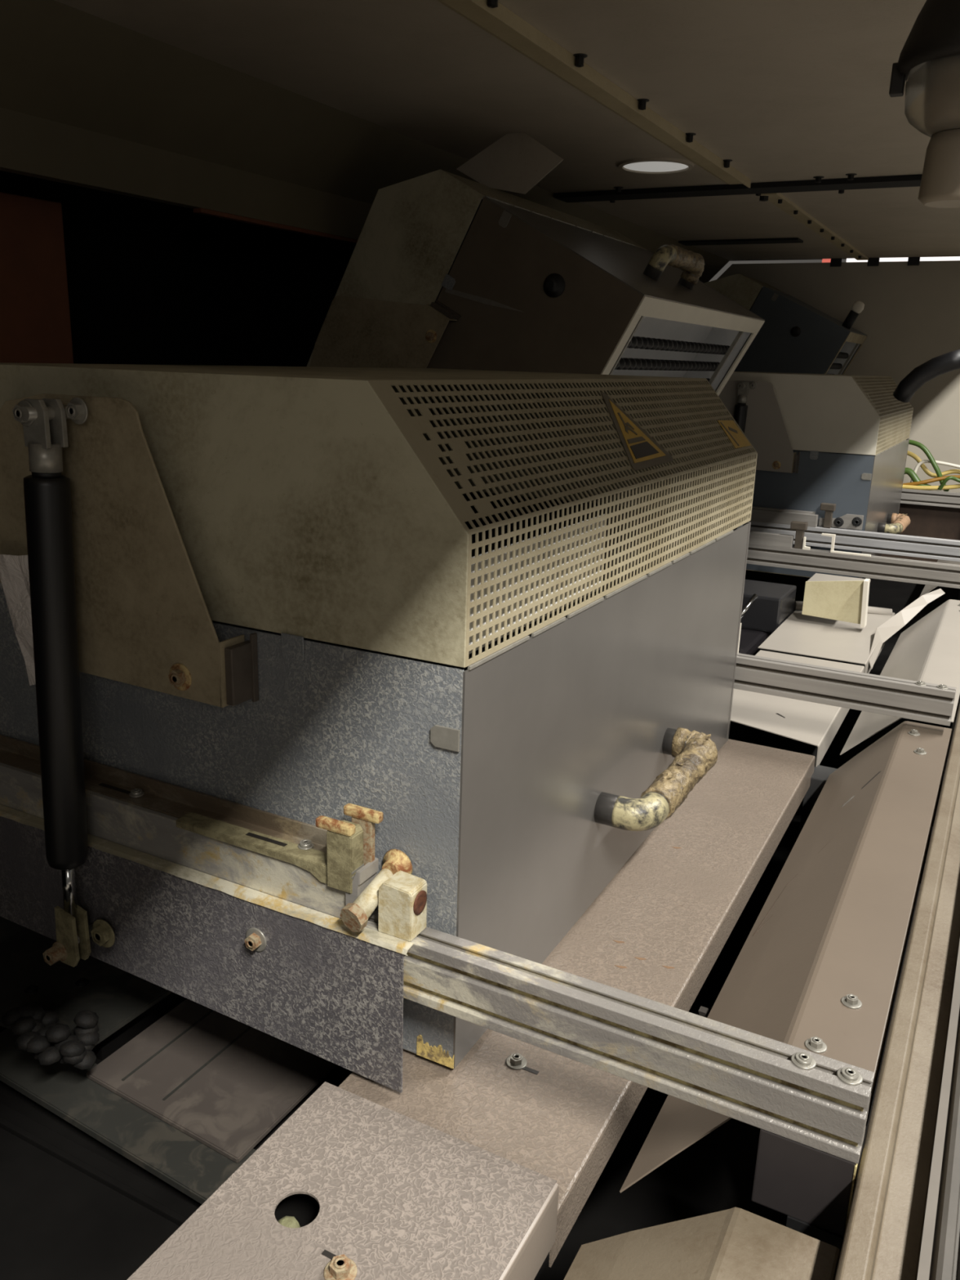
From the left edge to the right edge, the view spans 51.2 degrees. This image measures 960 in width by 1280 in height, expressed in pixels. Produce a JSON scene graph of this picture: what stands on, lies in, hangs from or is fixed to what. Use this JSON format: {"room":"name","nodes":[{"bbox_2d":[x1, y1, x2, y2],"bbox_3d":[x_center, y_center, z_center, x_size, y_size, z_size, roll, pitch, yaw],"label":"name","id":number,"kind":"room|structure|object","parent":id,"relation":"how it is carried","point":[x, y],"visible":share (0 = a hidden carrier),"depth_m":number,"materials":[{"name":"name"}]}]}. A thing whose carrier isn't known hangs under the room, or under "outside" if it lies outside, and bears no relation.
{"room":"factory machine interior","nodes":[
{"label":"factory machine interior","id":0,"kind":"room"},
{"bbox_2d":[0,170,355,366],"bbox_3d":[-0.971,-0.839,4.001,0.030,2.600,8.700,10,18,26],"label":"wall","id":1,"kind":"structure","parent":0,"point":[150,282],"depth_m":3.62,"materials":[{"name":"black"}]},
{"bbox_2d":[0,106,372,235],"bbox_3d":[-0.454,-1.438,3.396,0.020,0.110,8.420,10,18,26],"label":"ceiling beam","id":2,"kind":"structure","parent":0,"point":[28,140],"depth_m":2.67,"materials":[{"name":"metal"}]},
{"bbox_2d":[0,160,359,239],"bbox_3d":[-0.463,-1.379,3.417,0.042,0.015,8.420,10,18,26],"label":"trim","id":3,"kind":"structure","parent":2,"relation":"attached to","point":[5,166],"depth_m":2.62,"materials":[{"name":"paint"}]},
{"bbox_2d":[193,208,357,244],"bbox_3d":[-0.114,-1.533,4.051,0.028,0.011,2.900,10,18,26],"label":"trim","id":4,"kind":"structure","parent":2,"relation":"attached to","point":[200,211],"depth_m":3.07,"materials":[{"name":"black"}]},
{"bbox_2d":[274,1193,319,1226],"bbox_3d":[-0.206,0.796,1.143,0.120,0.240,0.200,10,18,26],"label":"hole","id":5,"kind":"object","parent":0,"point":[304,1208],"visible":0.02,"depth_m":1.17,"materials":[{"name":"black"}]},
{"bbox_2d":[278,1215,300,1227],"bbox_3d":[-0.211,0.658,1.100,0.031,0.047,0.031,-11,20,-38],"label":"screw","id":6,"kind":"object","parent":5,"relation":"on","point":[286,1221],"visible":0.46,"depth_m":1.09,"materials":[{"name":"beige metal"}]},
{"bbox_2d":[0,0,729,283],"bbox_3d":[-0.365,-1.583,3.309,0.210,0.220,8.420,10,18,26],"label":"ceiling","id":7,"kind":"structure","parent":0,"point":[60,62],"depth_m":2.61,"materials":[{"name":"paint"}]},
{"bbox_2d":[54,0,959,260],"bbox_3d":[0.657,-1.499,2.769,2.100,0.030,8.420,10,18,26],"label":"ceiling","id":8,"kind":"structure","parent":0,"point":[779,90],"depth_m":2.65,"materials":[{"name":"paint"}]},
{"bbox_2d":[457,132,564,194],"bbox_3d":[0.092,-1.537,3.237,0.385,0.182,0.006,10,18,26],"label":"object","id":9,"kind":"structure","parent":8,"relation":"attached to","point":[516,162],"depth_m":3.23,"materials":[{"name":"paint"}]},
{"bbox_2d":[436,0,751,187],"bbox_3d":[-0.249,-1.164,1.587,0.125,0.030,5.400,10,18,26],"label":"rail","id":10,"kind":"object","parent":8,"relation":"attached to","point":[491,16],"depth_m":2.50,"materials":[{"name":"metal"}]},
{"bbox_2d":[573,53,587,57],"bbox_3d":[0.237,-1.385,2.374,0.036,0.003,0.036,-5,17,-24],"label":"washer","id":11,"kind":"object","parent":10,"relation":"in","point":[579,55],"depth_m":2.37,"materials":[{"name":"black metal"}]},
{"bbox_2d":[637,98,648,102],"bbox_3d":[0.448,-1.486,2.759,0.036,0.003,0.036,-1,16,-10],"label":"washer","id":12,"kind":"object","parent":10,"relation":"in","point":[638,100],"depth_m":2.75,"materials":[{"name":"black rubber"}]},
{"bbox_2d":[617,157,693,173],"bbox_3d":[0.639,-1.726,3.644,0.274,0.014,0.274,10,18,26],"label":"recessed light","id":13,"kind":"object","parent":8,"relation":"in","point":[643,165],"visible":1,"depth_m":3.62,"materials":[{"name":"white plastic"}]},
{"bbox_2d":[554,173,921,203],"bbox_3d":[1.034,-1.819,4.047,1.530,0.020,0.340,10,18,26],"label":"rail","id":14,"kind":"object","parent":8,"relation":"attached to","point":[908,180],"depth_m":3.99,"materials":[{"name":"black metal"}]},
{"bbox_2d":[678,237,803,245],"bbox_3d":[1.492,-2.286,5.751,0.680,0.011,0.150,10,18,26],"label":"trim","id":15,"kind":"structure","parent":8,"relation":"attached to","point":[788,240],"depth_m":5.71,"materials":[{"name":"metal"}]},
{"bbox_2d":[888,0,959,208],"bbox_3d":[0.828,-0.961,1.693,0.249,0.415,0.242,10,18,26],"label":"lamp","id":16,"kind":"object","parent":8,"relation":"hanging from","point":[929,60],"visible":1,"depth_m":1.67,"materials":[{"name":"beige metal"}]},
{"bbox_2d":[904,54,959,137],"bbox_3d":[0.830,-0.918,1.703,0.206,0.112,0.206,10,18,26],"label":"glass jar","id":17,"kind":"object","parent":16,"relation":"on","point":[932,86],"depth_m":1.66,"materials":[{"name":"beige"}]},
{"bbox_2d":[729,258,822,261],"bbox_3d":[2.725,-2.710,6.894,3.350,0.020,1.450,10,18,26],"label":"ceiling","id":18,"kind":"structure","parent":0,"point":[804,259],"depth_m":7.87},
{"bbox_2d":[822,258,831,262],"bbox_3d":[2.473,-2.663,7.051,0.120,0.049,0.049,10,18,26],"label":"warning light","id":19,"kind":"object","parent":18,"relation":"attached to","point":[824,260],"visible":0.16,"depth_m":7.04,"materials":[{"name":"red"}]},
{"bbox_2d":[846,256,959,262],"bbox_3d":[3.328,-2.507,6.587,1.750,0.059,0.059,10,18,26],"label":"fluorescent tube","id":20,"kind":"object","parent":18,"relation":"hanging from","point":[949,258],"visible":0.24,"depth_m":6.77,"materials":[{"name":"white glass"}]},
{"bbox_2d":[717,260,959,492],"bbox_3d":[2.611,-1.333,6.745,3.600,2.282,0.030,10,18,26],"label":"wall","id":21,"kind":"structure","parent":0,"point":[909,317],"depth_m":6.51,"materials":[{"name":"paint"}]},
{"bbox_2d":[759,192,868,260],"bbox_3d":[1.813,-2.135,5.280,0.088,0.032,2.720,10,18,26],"label":"trim","id":22,"kind":"structure","parent":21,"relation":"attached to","point":[778,199],"depth_m":4.85,"materials":[{"name":"paint"}]},
{"bbox_2d":[830,257,842,266],"bbox_3d":[2.317,-2.457,6.520,0.070,0.050,0.015,10,18,26],"label":"trim","id":23,"kind":"structure","parent":21,"relation":"attached to","point":[833,262],"depth_m":6.51,"materials":[{"name":"black plastic"}]},
{"bbox_2d":[866,257,879,266],"bbox_3d":[2.520,-2.422,6.418,0.070,0.050,0.015,10,18,26],"label":"trim","id":24,"kind":"structure","parent":21,"relation":"attached to","point":[872,261],"depth_m":6.41,"materials":[{"name":"black plastic"}]},
{"bbox_2d":[906,257,919,265],"bbox_3d":[2.732,-2.386,6.311,0.070,0.050,0.015,10,18,26],"label":"trim","id":25,"kind":"structure","parent":21,"relation":"attached to","point":[911,260],"depth_m":6.30,"materials":[{"name":"black plastic"}]},
{"bbox_2d":[742,520,959,561],"bbox_3d":[1.543,-0.495,4.739,1.555,0.088,0.045,10,18,26],"label":"rail","id":26,"kind":"object","parent":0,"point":[946,549],"visible":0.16,"depth_m":4.58,"materials":[{"name":"silver metal"}]},
{"bbox_2d":[743,506,818,527],"bbox_3d":[1.251,-0.624,4.885,0.770,0.064,0.073,10,18,26],"label":"slide bar","id":27,"kind":"object","parent":26,"relation":"on","point":[762,514],"visible":0.47,"depth_m":4.76,"materials":[{"name":"metal"}]},
{"bbox_2d":[819,502,835,528],"bbox_3d":[1.625,-0.583,4.691,0.065,0.112,0.040,10,18,26],"label":"block","id":28,"kind":"object","parent":26,"relation":"attached to","point":[829,508],"visible":1,"depth_m":4.67,"materials":[{"name":"metal"}]},
{"bbox_2d":[893,349,959,402],"bbox_3d":[1.873,-1.044,3.854,0.520,0.273,0.095,13,19,34],"label":"hose","id":29,"kind":"object","parent":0,"point":[942,364],"visible":1,"depth_m":3.91,"materials":[{"name":"black rubber"}]},
{"bbox_2d":[916,940,959,1279],"bbox_3d":[2.154,1.026,2.599,8.200,0.050,13.000,10,18,26],"label":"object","id":30,"kind":"structure","parent":0,"point":[925,1259],"depth_m":2.18,"materials":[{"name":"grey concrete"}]},
{"bbox_2d":[0,916,26,942],"bbox_3d":[0.356,0.048,4.384,0.060,0.765,6.000,10,18,26],"label":"beam","id":31,"kind":"structure","parent":30,"relation":"on","point":[8,928],"depth_m":1.96,"materials":[{"name":"metal"}]},
{"bbox_2d":[0,804,413,1093],"bbox_3d":[-0.564,0.433,1.576,1.054,0.226,0.032,10,18,26],"label":"plate","id":32,"kind":"object","parent":31,"relation":"attached to","point":[294,974],"visible":0.89,"depth_m":1.47,"materials":[{"name":"grey metal"}]},
{"bbox_2d":[245,927,266,951],"bbox_3d":[-0.322,0.430,1.439,0.037,0.037,0.003,10,18,26],"label":"washer","id":33,"kind":"object","parent":32,"relation":"in","point":[255,937],"depth_m":1.43,"materials":[{"name":"metal"}]},
{"bbox_2d":[88,833,874,1164],"bbox_3d":[-0.265,0.404,1.449,1.564,0.095,0.045,10,18,26],"label":"rail","id":34,"kind":"object","parent":31,"relation":"on","point":[817,1101],"visible":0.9,"depth_m":1.20,"materials":[{"name":"metal"}]},
{"bbox_2d":[0,734,382,918],"bbox_3d":[-0.545,0.240,1.558,0.923,0.158,0.062,10,18,26],"label":"slide bar","id":35,"kind":"object","parent":34,"relation":"on","point":[311,866],"visible":0.98,"depth_m":1.48,"materials":[{"name":"metal"}]},
{"bbox_2d":[128,791,144,797],"bbox_3d":[-0.537,0.241,1.567,0.022,0.003,0.022,-5,17,-24],"label":"washer","id":36,"kind":"object","parent":35,"relation":"in","point":[131,793],"depth_m":1.56,"materials":[{"name":"metal"}]},
{"bbox_2d":[297,843,313,849],"bbox_3d":[-0.247,0.292,1.419,0.022,0.003,0.022,-1,16,-10],"label":"washer","id":37,"kind":"object","parent":35,"relation":"in","point":[300,846],"depth_m":1.41,"materials":[{"name":"metal"}]},
{"bbox_2d":[339,848,412,932],"bbox_3d":[-0.145,0.338,1.351,0.068,0.086,0.095,10,18,26],"label":"pin","id":38,"kind":"object","parent":35,"relation":"attached to","point":[360,904],"visible":0.93,"depth_m":1.35,"materials":[{"name":"metal"}]},
{"bbox_2d":[377,870,426,942],"bbox_3d":[-0.103,0.356,1.346,0.054,0.075,0.042,10,18,26],"label":"block","id":39,"kind":"object","parent":34,"relation":"on","point":[402,897],"visible":1,"depth_m":1.33,"materials":[{"name":"beige plastic"}]},
{"bbox_2d":[791,1052,816,1070],"bbox_3d":[0.363,0.472,1.122,0.027,0.003,0.027,3,16,5],"label":"bolt","id":40,"kind":"object","parent":34,"relation":"in","point":[799,1060],"depth_m":1.12,"materials":[{"name":"metal"}]},
{"bbox_2d":[836,1067,862,1085],"bbox_3d":[0.406,0.479,1.100,0.027,0.003,0.027,-11,20,-38],"label":"bolt","id":41,"kind":"object","parent":34,"relation":"in","point":[845,1076],"depth_m":1.10,"materials":[{"name":"metal"}]},
{"bbox_2d":[733,622,956,725],"bbox_3d":[0.485,0.006,2.812,1.555,0.170,0.054,10,18,26],"label":"rail","id":42,"kind":"object","parent":31,"relation":"on","point":[919,700],"depth_m":2.57,"materials":[{"name":"metal"}]},
{"bbox_2d":[936,685,948,689],"bbox_3d":[1.143,0.117,2.474,0.027,0.003,0.027,-11,20,-38],"label":"washer","id":43,"kind":"object","parent":42,"relation":"in","point":[938,687],"depth_m":2.47,"materials":[{"name":"metal"}]},
{"bbox_2d":[746,533,959,588],"bbox_3d":[1.309,-0.395,4.309,1.555,0.163,0.045,10,18,26],"label":"rail","id":44,"kind":"object","parent":31,"relation":"on","point":[901,570],"depth_m":4.17,"materials":[{"name":"silver metal"}]},
{"bbox_2d":[748,530,794,547],"bbox_3d":[1.002,-0.478,4.451,0.760,0.052,0.033,10,18,26],"label":"slide bar","id":45,"kind":"object","parent":44,"relation":"on","point":[768,539],"visible":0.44,"depth_m":4.31,"materials":[{"name":"metal"}]},
{"bbox_2d":[790,520,808,548],"bbox_3d":[1.356,-0.448,4.272,0.065,0.112,0.040,10,18,26],"label":"block","id":46,"kind":"object","parent":44,"relation":"attached to","point":[800,527],"visible":1,"depth_m":4.25,"materials":[{"name":"metal"}]},
{"bbox_2d":[0,191,73,363],"bbox_3d":[-1.463,-0.117,2.518,0.020,1.980,1.180,10,18,26],"label":"wall panel","id":47,"kind":"object","parent":30,"relation":"on","point":[35,324],"visible":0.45,"depth_m":2.71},
{"bbox_2d":[0,569,959,1279],"bbox_3d":[0.892,0.423,3.778,1.540,0.400,6.700,10,18,26],"label":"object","id":48,"kind":"structure","parent":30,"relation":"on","point":[715,1173],"depth_m":1.60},
{"bbox_2d":[0,928,186,1061],"bbox_3d":[-0.709,0.630,1.961,0.395,0.088,0.600,10,18,26],"label":"plate","id":49,"kind":"object","parent":48,"relation":"on","point":[125,1003],"visible":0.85,"depth_m":1.82,"materials":[{"name":"metal"}]},
{"bbox_2d":[24,985,39,994],"bbox_3d":[-0.807,0.630,1.804,0.024,0.003,0.024,-5,17,-24],"label":"washer","id":50,"kind":"object","parent":49,"relation":"in","point":[28,989],"depth_m":1.80,"materials":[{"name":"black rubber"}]},
{"bbox_2d":[75,978,88,986],"bbox_3d":[-0.726,0.626,1.829,0.024,0.003,0.024,-5,17,-24],"label":"washer","id":51,"kind":"object","parent":49,"relation":"in","point":[78,982],"depth_m":1.82,"materials":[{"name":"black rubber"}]},
{"bbox_2d":[0,1102,198,1279],"bbox_3d":[-0.789,0.846,1.307,0.900,0.019,0.610,10,18,26],"label":"tray","id":52,"kind":"object","parent":48,"relation":"on","point":[68,1211],"visible":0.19,"depth_m":1.43,"materials":[{"name":"black metal"}]},
{"bbox_2d":[0,998,337,1204],"bbox_3d":[-0.463,0.698,1.814,0.620,0.052,0.650,10,18,26],"label":"plate","id":53,"kind":"object","parent":48,"relation":"on","point":[188,1100],"visible":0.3,"depth_m":1.62,"materials":[{"name":"metal"}]},
{"bbox_2d":[1,1004,99,1069],"bbox_3d":[-0.691,0.637,1.618,0.173,0.068,0.111,10,18,26],"label":"pile","id":54,"kind":"object","parent":53,"relation":"on","point":[37,1028],"visible":1,"depth_m":1.60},
{"bbox_2d":[127,1081,559,1279],"bbox_3d":[-0.214,0.703,0.935,0.329,0.096,0.679,10,18,26],"label":"tray","id":55,"kind":"object","parent":48,"relation":"on","point":[398,1196],"visible":1,"depth_m":1.10,"materials":[{"name":"grey paint"}]},
{"bbox_2d":[324,1257,357,1279],"bbox_3d":[-0.142,0.644,1.021,0.034,0.003,0.034,-11,20,-38],"label":"nut","id":56,"kind":"object","parent":55,"relation":"in","point":[335,1268],"depth_m":1.02,"materials":[{"name":"metal"}]},
{"bbox_2d":[0,362,757,1068],"bbox_3d":[-0.052,-0.067,2.092,1.072,0.945,1.580,10,18,26],"label":"machine housing","id":57,"kind":"object","parent":48,"relation":"on","point":[495,615],"visible":0.88,"depth_m":1.43,"materials":[{"name":"grey metal"}]},
{"bbox_2d":[0,554,35,685],"bbox_3d":[-0.675,-0.029,1.513,0.142,0.208,0.012,10,18,26],"label":"flap","id":58,"kind":"object","parent":57,"relation":"attached to","point":[14,570],"visible":0.37,"depth_m":1.52,"materials":[{"name":"white metal"}]},
{"bbox_2d":[12,397,115,967],"bbox_3d":[-0.614,0.088,1.472,0.120,0.868,0.070,-7,18,-29],"label":"gas strut","id":59,"kind":"object","parent":57,"relation":"attached to","point":[47,492],"visible":1,"depth_m":1.43,"materials":[{"name":"metal"}]},
{"bbox_2d":[17,400,34,426],"bbox_3d":[-0.612,-0.305,1.349,0.034,0.034,0.003,10,18,26],"label":"washer","id":60,"kind":"object","parent":59,"relation":"in","point":[25,407],"depth_m":1.34,"materials":[{"name":"metal"}]},
{"bbox_2d":[52,942,66,960],"bbox_3d":[-0.660,0.489,1.573,0.032,0.032,0.003,10,18,26],"label":"washer","id":61,"kind":"object","parent":59,"relation":"in","point":[60,948],"depth_m":1.56,"materials":[{"name":"metal"}]},
{"bbox_2d":[70,397,88,424],"bbox_3d":[-0.549,-0.313,1.368,0.036,0.036,0.003,10,18,26],"label":"washer","id":62,"kind":"object","parent":59,"relation":"in","point":[78,407],"depth_m":1.36,"materials":[{"name":"metal"}]},
{"bbox_2d":[92,919,115,947],"bbox_3d":[-0.594,0.463,1.581,0.048,0.048,0.003,10,18,26],"label":"washer","id":63,"kind":"object","parent":59,"relation":"in","point":[103,934],"depth_m":1.57,"materials":[{"name":"green metal"}]},
{"bbox_2d":[169,662,191,690],"bbox_3d":[-0.424,0.052,1.417,0.040,0.040,0.003,10,18,26],"label":"washer","id":64,"kind":"object","parent":57,"relation":"in","point":[180,673],"depth_m":1.41,"materials":[{"name":"brown metal"}]},
{"bbox_2d":[306,168,764,395],"bbox_3d":[0.232,-1.007,3.796,1.280,1.199,1.580,10,18,26],"label":"hood","id":65,"kind":"object","parent":48,"relation":"attached to","point":[445,269],"visible":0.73,"depth_m":3.12,"materials":[{"name":"beige paint"}]},
{"bbox_2d":[425,329,436,342],"bbox_3d":[-0.152,-0.944,3.113,0.040,0.040,0.003,10,18,26],"label":"washer","id":66,"kind":"object","parent":65,"relation":"in","point":[430,335],"depth_m":3.11,"materials":[{"name":"brown metal"}]},
{"bbox_2d":[337,738,815,1267],"bbox_3d":[0.327,0.571,2.020,0.353,0.231,1.700,10,18,26],"label":"cover","id":67,"kind":"object","parent":48,"relation":"on","point":[656,931],"visible":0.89,"depth_m":1.71,"materials":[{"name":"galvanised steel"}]},
{"bbox_2d":[505,1055,527,1070],"bbox_3d":[0.053,0.612,1.452,0.031,0.003,0.031,-1,16,-10],"label":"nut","id":68,"kind":"object","parent":67,"relation":"in","point":[512,1062],"depth_m":1.44,"materials":[{"name":"metal"}]},
{"bbox_2d":[564,1207,839,1279],"bbox_3d":[0.075,0.862,0.827,0.268,0.300,0.795,10,18,26],"label":"tray","id":69,"kind":"object","parent":48,"relation":"on","point":[735,1243],"visible":0.98,"depth_m":1.08,"materials":[{"name":"paint"}]},
{"bbox_2d":[697,1005,709,1017],"bbox_3d":[0.374,0.697,1.661,0.037,0.185,0.015,10,18,26],"label":"bracket","id":70,"kind":"object","parent":48,"relation":"on","point":[703,1011],"visible":0.18,"depth_m":1.64,"materials":[{"name":"grey metal"}]},
{"bbox_2d":[738,579,796,655],"bbox_3d":[0.732,0.071,3.633,0.480,0.348,1.540,10,18,26],"label":"case","id":71,"kind":"object","parent":48,"relation":"on","point":[766,606],"visible":0.23,"depth_m":3.94,"materials":[{"name":"black plastic"}]},
{"bbox_2d":[704,273,866,374],"bbox_3d":[1.794,-1.736,6.543,1.288,1.187,0.758,10,18,26],"label":"hood","id":72,"kind":"object","parent":48,"relation":"on","point":[794,336],"visible":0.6,"depth_m":6.09,"materials":[{"name":"beige paint"}]},
{"bbox_2d":[619,720,952,1262],"bbox_3d":[0.680,0.549,1.914,0.262,0.350,1.660,10,18,26],"label":"cover","id":73,"kind":"object","parent":48,"relation":"on","point":[818,969],"visible":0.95,"depth_m":1.67,"materials":[{"name":"metal"}]},
{"bbox_2d":[804,1038,826,1053],"bbox_3d":[0.443,0.536,1.323,0.028,0.003,0.028,3,16,5],"label":"bolt","id":74,"kind":"object","parent":73,"relation":"in","point":[813,1045],"depth_m":1.32,"materials":[{"name":"metal"}]},
{"bbox_2d":[840,995,862,1008],"bbox_3d":[0.525,0.512,1.416,0.028,0.003,0.028,3,16,5],"label":"washer","id":75,"kind":"object","parent":73,"relation":"in","point":[846,1002],"depth_m":1.41,"materials":[{"name":"metal"}]},
{"bbox_2d":[907,731,919,736],"bbox_3d":[1.073,0.232,2.477,0.028,0.003,0.028,-1,16,-10],"label":"washer","id":76,"kind":"object","parent":73,"relation":"in","point":[909,733],"depth_m":2.47,"materials":[{"name":"metal"}]},
{"bbox_2d":[913,749,926,755],"bbox_3d":[1.036,0.264,2.357,0.028,0.003,0.028,-5,17,-24],"label":"washer","id":77,"kind":"object","parent":73,"relation":"in","point":[916,752],"depth_m":2.35,"materials":[{"name":"metal"}]},
{"bbox_2d":[730,649,864,766],"bbox_3d":[0.947,0.272,3.146,0.353,0.236,0.860,10,18,26],"label":"tray","id":78,"kind":"object","parent":48,"relation":"on","point":[775,722],"visible":0.5,"depth_m":2.95,"materials":[{"name":"paint"}]},
{"bbox_2d":[718,371,913,578],"bbox_3d":[1.773,-0.946,5.412,1.070,0.945,1.580,10,18,26],"label":"machine housing","id":79,"kind":"object","parent":48,"relation":"on","point":[841,440],"depth_m":4.71,"materials":[{"name":"paint"}]},
{"bbox_2d":[733,381,756,433],"bbox_3d":[1.212,-0.791,4.793,0.120,0.868,0.070,-7,18,-29],"label":"gas strut","id":80,"kind":"object","parent":79,"relation":"attached to","point":[740,408],"visible":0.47,"depth_m":4.68,"materials":[{"name":"black metal"}]},
{"bbox_2d":[749,381,756,389],"bbox_3d":[1.277,-1.192,4.689,0.036,0.036,0.003,10,18,26],"label":"washer","id":81,"kind":"object","parent":80,"relation":"in","point":[753,384],"depth_m":4.68,"materials":[{"name":"metal"}]},
{"bbox_2d":[772,461,781,469],"bbox_3d":[1.402,-0.827,4.737,0.040,0.040,0.003,10,18,26],"label":"washer","id":82,"kind":"object","parent":79,"relation":"in","point":[775,464],"depth_m":4.73,"materials":[{"name":"brown metal"}]},
{"bbox_2d":[833,517,843,526],"bbox_3d":[1.682,-0.553,4.697,0.044,0.044,0.003,10,18,26],"label":"washer","id":83,"kind":"object","parent":79,"relation":"in","point":[838,522],"depth_m":4.69,"materials":[{"name":"black metal"}]},
{"bbox_2d":[852,516,862,526],"bbox_3d":[1.753,-0.550,4.658,0.044,0.044,0.003,10,18,26],"label":"washer","id":84,"kind":"object","parent":79,"relation":"in","point":[856,521],"depth_m":4.65,"materials":[{"name":"black metal"}]},
{"bbox_2d":[758,600,894,673],"bbox_3d":[1.355,0.050,3.912,0.382,0.273,0.870,10,18,26],"label":"tray","id":85,"kind":"object","parent":48,"relation":"on","point":[806,636],"visible":0.59,"depth_m":3.77,"materials":[{"name":"paint"}]},
{"bbox_2d":[801,573,870,627],"bbox_3d":[1.420,-0.177,3.957,0.240,0.180,0.230,10,18,26],"label":"plate","id":86,"kind":"object","parent":85,"relation":"on","point":[837,597],"visible":1,"depth_m":3.89,"materials":[{"name":"white plastic"}]},
{"bbox_2d":[868,588,945,669],"bbox_3d":[1.569,-0.061,3.779,0.113,0.173,0.748,15,20,38],"label":"sheet","id":87,"kind":"object","parent":85,"relation":"on","point":[886,630],"visible":1,"depth_m":3.88,"materials":[{"name":"paint"}]},
{"bbox_2d":[840,599,959,826],"bbox_3d":[1.464,0.174,3.340,0.262,0.350,1.600,10,18,26],"label":"tray","id":88,"kind":"object","parent":48,"relation":"on","point":[928,651],"visible":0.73,"depth_m":3.24,"materials":[{"name":"paint"}]},
{"bbox_2d":[880,502,959,562],"bbox_3d":[2.676,-0.633,6.214,0.900,0.425,0.010,10,18,26],"label":"skirt","id":89,"kind":"object","parent":48,"relation":"on","point":[926,521],"visible":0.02,"depth_m":6.14,"materials":[{"name":"brown metal"}]},
{"bbox_2d":[906,450,959,477],"bbox_3d":[2.827,-1.052,6.102,0.569,0.204,0.058,10,18,28],"label":"cable","id":90,"kind":"object","parent":48,"relation":"attached to","point":[912,455],"visible":0.8,"depth_m":6.13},
{"bbox_2d":[910,459,959,482],"bbox_3d":[2.850,-1.001,6.071,0.442,0.164,0.026,9,17,24],"label":"cable","id":91,"kind":"object","parent":48,"relation":"attached to","point":[922,462],"visible":0.85,"depth_m":6.08,"materials":[{"name":"white plastic"}]},
{"bbox_2d":[919,559,959,600],"bbox_3d":[2.479,-0.308,5.190,0.262,0.340,1.470,10,18,26],"label":"tray","id":92,"kind":"object","parent":48,"relation":"on","point":[926,588],"visible":0.19,"depth_m":4.76,"materials":[{"name":"paint"}]},
{"bbox_3d":[2.933,-0.578,6.035,0.030,0.430,0.040,10,18,26],"label":"post","id":93,"kind":"object","parent":48,"relation":"on","visible":0},
{"bbox_2d":[900,488,959,508],"bbox_3d":[2.370,-0.920,6.234,1.555,0.088,0.045,10,18,26],"label":"rail","id":94,"kind":"object","parent":93,"relation":"on","point":[922,497],"visible":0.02,"depth_m":6.04,"materials":[{"name":"silver metal"}]},
{"bbox_2d":[904,467,930,485],"bbox_3d":[2.627,-0.986,6.132,0.260,0.133,0.060,10,18,26],"label":"cable","id":95,"kind":"object","parent":94,"relation":"on","point":[909,472],"visible":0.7,"depth_m":6.10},
{"bbox_2d":[908,440,948,491],"bbox_3d":[2.701,-1.069,6.104,0.339,0.302,0.041,14,20,37],"label":"cable","id":96,"kind":"object","parent":94,"relation":"attached to","point":[922,446],"visible":0.77,"depth_m":6.06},
{"bbox_2d":[902,484,959,489],"bbox_3d":[2.788,-0.937,6.015,0.524,0.100,0.036,10,18,26],"label":"cable","id":97,"kind":"object","parent":94,"relation":"on","point":[956,486],"visible":0.91,"depth_m":6.04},
{"bbox_2d":[902,475,959,485],"bbox_3d":[2.802,-0.953,6.042,0.485,0.103,0.041,8,17,22],"label":"cable","id":98,"kind":"object","parent":94,"relation":"on","point":[939,478],"visible":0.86,"depth_m":6.06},
{"bbox_2d":[937,475,959,490],"bbox_3d":[2.861,-0.924,5.948,0.254,0.091,0.042,10,18,26],"label":"cable","id":99,"kind":"object","parent":94,"relation":"on","point":[949,477],"visible":1,"depth_m":5.96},
{"bbox_2d":[835,703,959,1279],"bbox_3d":[1.633,0.377,3.359,0.074,0.758,6.700,10,18,26],"label":"beam","id":100,"kind":"structure","parent":30,"relation":"on","point":[883,1235],"depth_m":1.28,"materials":[{"name":"metal"}]},
{"bbox_2d":[751,1128,860,1255],"bbox_3d":[0.375,0.621,1.155,0.106,0.124,0.049,10,18,26],"label":"block","id":101,"kind":"object","parent":100,"relation":"attached to","point":[815,1188],"visible":0.68,"depth_m":1.13,"materials":[{"name":"paint"}]},
{"bbox_2d":[928,1006,959,1279],"bbox_3d":[1.701,0.384,3.324,0.059,0.768,6.700,10,18,26],"label":"beam","id":102,"kind":"structure","parent":30,"relation":"on","point":[945,1255],"depth_m":1.07,"materials":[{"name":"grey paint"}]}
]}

